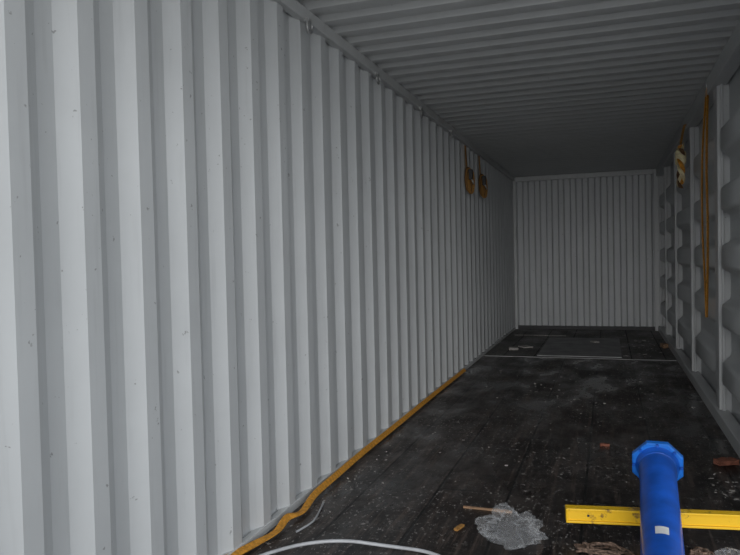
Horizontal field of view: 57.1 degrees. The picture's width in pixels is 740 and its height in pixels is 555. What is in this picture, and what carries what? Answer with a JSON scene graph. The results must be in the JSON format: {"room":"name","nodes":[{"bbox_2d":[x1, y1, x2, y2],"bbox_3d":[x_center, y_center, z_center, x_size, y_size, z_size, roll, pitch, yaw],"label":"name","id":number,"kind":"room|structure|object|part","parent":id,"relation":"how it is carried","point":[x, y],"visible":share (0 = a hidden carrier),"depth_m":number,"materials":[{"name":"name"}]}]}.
{"room":"shipping container interior","nodes":[
{"label":"shipping container interior","id":0,"kind":"room"},
{"bbox_2d":[0,0,514,554],"bbox_3d":[0.541,-0.236,6.328,0.036,2.740,12.210,-1,2,19],"label":"wall","id":1,"kind":"structure","parent":0,"point":[233,256],"depth_m":2.86,"materials":[{"name":"grey metal"}]},
{"bbox_2d":[304,17,312,33],"bbox_3d":[-0.338,-1.368,3.707,0.031,0.084,0.078,-1,2,19],"label":"ring","id":2,"kind":"object","parent":1,"relation":"attached to","point":[307,20],"visible":1,"depth_m":3.69,"materials":[{"name":"metal"}]},
{"bbox_2d":[222,327,515,554],"bbox_3d":[0.567,1.100,6.334,0.034,0.050,12.150,-1,2,19],"label":"baseboard","id":3,"kind":"structure","parent":1,"relation":"attached to","point":[302,497],"depth_m":3.65,"materials":[{"name":"grey paint"}]},
{"bbox_2d":[374,72,380,84],"bbox_3d":[0.049,-1.407,4.810,0.031,0.084,0.078,-1,2,19],"label":"ring","id":4,"kind":"object","parent":1,"relation":"attached to","point":[377,74],"visible":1,"depth_m":4.79,"materials":[{"name":"metal"}]},
{"bbox_2d":[271,0,514,180],"bbox_3d":[0.523,-1.524,6.257,0.050,0.070,12.150,-1,2,19],"label":"trim","id":5,"kind":"structure","parent":1,"relation":"attached to","point":[293,8],"depth_m":4.68,"materials":[{"name":"grey paint"}]},
{"bbox_2d":[419,106,423,116],"bbox_3d":[0.446,-1.447,5.942,0.031,0.084,0.078,-1,2,19],"label":"ring","id":6,"kind":"object","parent":1,"relation":"attached to","point":[421,107],"visible":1,"depth_m":5.93,"materials":[{"name":"metal"}]},
{"bbox_2d":[464,145,474,193],"bbox_3d":[1.161,-1.251,7.902,0.098,0.565,0.177,-1,2,19],"label":"strap","id":7,"kind":"object","parent":1,"relation":"hanging from","point":[469,178],"visible":1,"depth_m":7.88,"materials":[{"name":"orange fabric"}]},
{"bbox_3d":[1.169,-1.193,7.882,0.040,0.120,0.080,-1,2,19],"label":"ratchet frame","id":8,"kind":"part","parent":7,"relation":"part of","materials":[{"name":"black metal"}]},
{"bbox_2d":[478,156,487,197],"bbox_3d":[1.458,-1.291,8.750,0.098,0.545,0.177,-1,2,19],"label":"strap","id":9,"kind":"object","parent":1,"relation":"hanging from","point":[482,183],"visible":1,"depth_m":8.72,"materials":[{"name":"orange fabric"}]},
{"bbox_3d":[1.466,-1.243,8.730,0.040,0.120,0.080,-1,2,19],"label":"ratchet frame","id":10,"kind":"part","parent":9,"relation":"part of","materials":[{"name":"black metal"}]},
{"bbox_2d":[243,329,739,554],"bbox_3d":[1.659,1.116,5.846,2.540,0.033,12.550,-1,2,19],"label":"floor","id":11,"kind":"structure","parent":0,"point":[467,418],"depth_m":4.27,"materials":[{"name":"brown wood"}]},
{"bbox_2d":[296,501,323,532],"bbox_3d":[-0.280,1.201,3.428,0.050,0.018,0.404,-1,2,15],"label":"cable","id":12,"kind":"object","parent":11,"relation":"on","point":[316,516],"visible":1,"depth_m":3.35,"materials":[{"name":"white plastic"}]},
{"bbox_2d":[226,368,465,554],"bbox_3d":[0.252,1.121,5.279,0.104,0.034,5.050,-1,2,19],"label":"strap","id":13,"kind":"object","parent":11,"relation":"on","point":[286,518],"visible":1,"depth_m":3.95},
{"bbox_2d":[259,539,439,554],"bbox_3d":[0.005,1.203,2.884,1.044,0.029,0.372,-1,2,19],"label":"hose","id":14,"kind":"object","parent":11,"relation":"on","point":[326,540],"visible":1,"depth_m":3.05,"materials":[{"name":"plastic"}]},
{"bbox_2d":[454,524,463,530],"bbox_3d":[0.426,1.196,3.254,0.022,0.012,0.072,0,2,37],"label":"stick","id":15,"kind":"object","parent":11,"relation":"on","point":[460,526],"visible":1,"depth_m":3.25,"materials":[{"name":"brown wood"}]},
{"bbox_2d":[463,505,511,513],"bbox_3d":[0.601,1.186,3.479,0.252,0.012,0.015,-1,2,20],"label":"stick","id":16,"kind":"object","parent":11,"relation":"on","point":[464,506],"visible":1,"depth_m":3.47,"materials":[{"name":"brown wood"}]},
{"bbox_2d":[382,405,659,501],"bbox_3d":[1.224,1.140,4.804,1.617,0.006,2.418,-1,2,19],"label":"chips","id":17,"kind":"object","parent":11,"relation":"on","point":[595,405],"visible":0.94,"depth_m":4.56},
{"bbox_2d":[518,345,532,347],"bbox_3d":[2.197,0.976,9.602,0.143,0.018,0.163,-2,2,-21],"label":"paper scrap","id":18,"kind":"object","parent":11,"relation":"on","point":[522,346],"visible":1,"depth_m":9.55,"materials":[{"name":"white paper"}]},
{"bbox_2d":[515,330,567,335],"bbox_3d":[2.841,0.916,11.229,0.800,0.018,0.700,-1,2,19],"label":"plywood sheet","id":19,"kind":"object","parent":11,"relation":"on","point":[520,332],"visible":1,"depth_m":11.15,"materials":[{"name":"grey wood"}]},
{"bbox_2d":[537,337,621,357],"bbox_3d":[2.954,0.964,9.495,1.020,0.014,1.950,-1,2,19],"label":"plywood sheet","id":20,"kind":"object","parent":11,"relation":"on","point":[554,346],"visible":1,"depth_m":9.29,"materials":[{"name":"grey wood"}]},
{"bbox_2d":[483,355,676,360],"bbox_3d":[2.581,1.005,8.493,2.350,0.008,0.020,-1,2,19],"label":"trim","id":21,"kind":"structure","parent":11,"relation":"on","point":[483,355],"depth_m":8.46,"materials":[{"name":"grey metal"}]},
{"bbox_2d":[486,363,694,407],"bbox_3d":[2.269,1.053,7.086,1.913,0.010,2.425,-1,2,19],"label":"litter","id":22,"kind":"object","parent":11,"relation":"on","point":[565,363],"visible":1,"depth_m":6.80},
{"bbox_2d":[574,542,634,554],"bbox_3d":[1.010,1.174,2.938,0.252,0.042,0.164,-1,2,19],"label":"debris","id":23,"kind":"object","parent":11,"relation":"on","point":[614,549],"visible":1,"depth_m":2.94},
{"bbox_2d":[600,443,609,446],"bbox_3d":[1.585,1.130,4.595,0.063,0.018,0.033,-1,2,8],"label":"fragment","id":24,"kind":"object","parent":11,"relation":"on","point":[601,444],"visible":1,"depth_m":4.58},
{"bbox_2d":[632,440,684,554],"bbox_3d":[1.220,0.991,2.815,0.231,0.390,1.080,-1,2,19],"label":"pipe","id":25,"kind":"object","parent":11,"relation":"on","point":[658,466],"visible":1,"depth_m":2.87,"materials":[{"name":"plastic"}]},
{"bbox_2d":[660,343,668,347],"bbox_3d":[3.995,0.923,9.235,0.082,0.061,0.151,-1,2,9],"label":"wood offcut","id":26,"kind":"object","parent":11,"relation":"on","point":[663,345],"visible":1,"depth_m":9.17,"materials":[{"name":"brown wood"}]},
{"bbox_2d":[689,546,714,554],"bbox_3d":[1.421,1.173,2.901,0.102,0.030,0.078,0,2,43],"label":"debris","id":27,"kind":"object","parent":11,"relation":"on","point":[697,550],"visible":1,"depth_m":2.90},
{"bbox_2d":[708,472,739,499],"bbox_3d":[1.954,1.154,3.648,0.199,0.008,0.710,-1,2,19],"label":"litter","id":28,"kind":"object","parent":11,"relation":"on","point":[719,472],"visible":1,"depth_m":3.69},
{"bbox_2d":[713,457,738,465],"bbox_3d":[2.166,1.120,4.136,0.126,0.037,0.077,-2,2,-10],"label":"fragment","id":29,"kind":"object","parent":11,"relation":"on","point":[722,461],"visible":1,"depth_m":4.11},
{"bbox_3d":[1.746,1.137,2.997,0.132,0.085,0.107,-1,2,19],"label":"wood block","id":30,"kind":"object","parent":11,"relation":"on","visible":0},
{"bbox_2d":[565,505,739,529],"bbox_3d":[1.343,1.069,3.023,0.916,0.067,0.052,-1,2,10],"label":"metal bar","id":31,"kind":"object","parent":30,"relation":"on","point":[610,515],"visible":0.91,"depth_m":3.04,"materials":[{"name":"paint"}]},
{"bbox_3d":[0.896,1.077,3.101,0.008,0.067,0.052,-1,2,10],"label":"plate","id":32,"kind":"part","parent":31,"relation":"part of","materials":[{"name":"yellow paint"}]},
{"bbox_2d":[297,0,739,176],"bbox_3d":[1.668,-1.581,5.896,2.530,0.022,12.230,-1,2,19],"label":"ceiling","id":33,"kind":"structure","parent":0,"point":[539,87],"depth_m":4.94,"materials":[{"name":"grey paint"}]},
{"bbox_2d":[513,170,654,326],"bbox_3d":[3.699,-0.453,11.641,2.530,2.740,0.036,-1,2,19],"label":"wall","id":34,"kind":"structure","parent":0,"point":[585,246],"depth_m":11.64,"materials":[{"name":"grey metal"}]},
{"bbox_2d":[513,178,517,328],"bbox_3d":[2.569,-0.422,11.998,0.050,2.670,0.060,-1,2,19],"label":"trim","id":35,"kind":"structure","parent":34,"relation":"attached to","point":[514,182],"depth_m":11.97,"materials":[{"name":"grey paint"}]},
{"bbox_2d":[515,169,652,181],"bbox_3d":[3.633,-1.736,11.590,2.350,0.080,0.060,-1,2,19],"label":"trim","id":36,"kind":"structure","parent":34,"relation":"attached to","point":[644,171],"depth_m":11.55,"materials":[{"name":"grey paint"}]},
{"bbox_2d":[518,325,654,330],"bbox_3d":[3.695,0.867,11.671,2.350,0.070,0.040,-1,2,19],"label":"baseboard","id":37,"kind":"structure","parent":34,"relation":"attached to","point":[519,326],"depth_m":11.64,"materials":[{"name":"black metal"}]},
{"bbox_2d":[653,169,659,330],"bbox_3d":[4.736,-0.450,11.227,0.080,2.670,0.080,-1,2,19],"label":"trim","id":38,"kind":"structure","parent":34,"relation":"attached to","point":[655,178],"depth_m":11.20,"materials":[{"name":"grey paint"}]},
{"bbox_2d":[659,66,739,423],"bbox_3d":[3.360,-0.321,7.086,0.085,2.740,8.910,-1,2,19],"label":"wall","id":39,"kind":"structure","parent":0,"point":[705,341],"depth_m":5.80,"materials":[{"name":"grey metal"}]},
{"bbox_2d":[675,124,686,188],"bbox_3d":[3.143,-1.214,6.857,0.123,0.637,0.105,0,2,37],"label":"bundle","id":40,"kind":"object","parent":39,"relation":"hanging from","point":[680,154],"visible":1,"depth_m":6.84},
{"bbox_2d":[658,82,731,413],"bbox_3d":[3.335,-0.303,7.005,0.090,2.670,8.980,-1,2,19],"label":"trim","id":41,"kind":"structure","parent":39,"relation":"attached to","point":[721,92],"depth_m":6.81,"materials":[{"name":"grey paint"}]},
{"bbox_2d":[656,21,739,175],"bbox_3d":[2.755,-1.523,5.474,0.100,0.130,12.150,-1,2,19],"label":"trim","id":42,"kind":"structure","parent":39,"relation":"attached to","point":[727,64],"depth_m":5.34,"materials":[{"name":"grey paint"}]},
{"bbox_2d":[658,326,739,457],"bbox_3d":[3.359,0.990,7.101,0.090,0.100,8.850,-1,2,19],"label":"baseboard","id":43,"kind":"structure","parent":39,"relation":"attached to","point":[726,421],"depth_m":5.78,"materials":[{"name":"grey paint"}]},
{"bbox_2d":[701,84,708,316],"bbox_3d":[2.740,-0.609,5.547,0.045,1.870,0.356,-1,2,19],"label":"strap","id":44,"kind":"object","parent":39,"relation":"hanging from","point":[706,105],"visible":0.92,"depth_m":5.49,"materials":[{"name":"fabric"}]}
]}

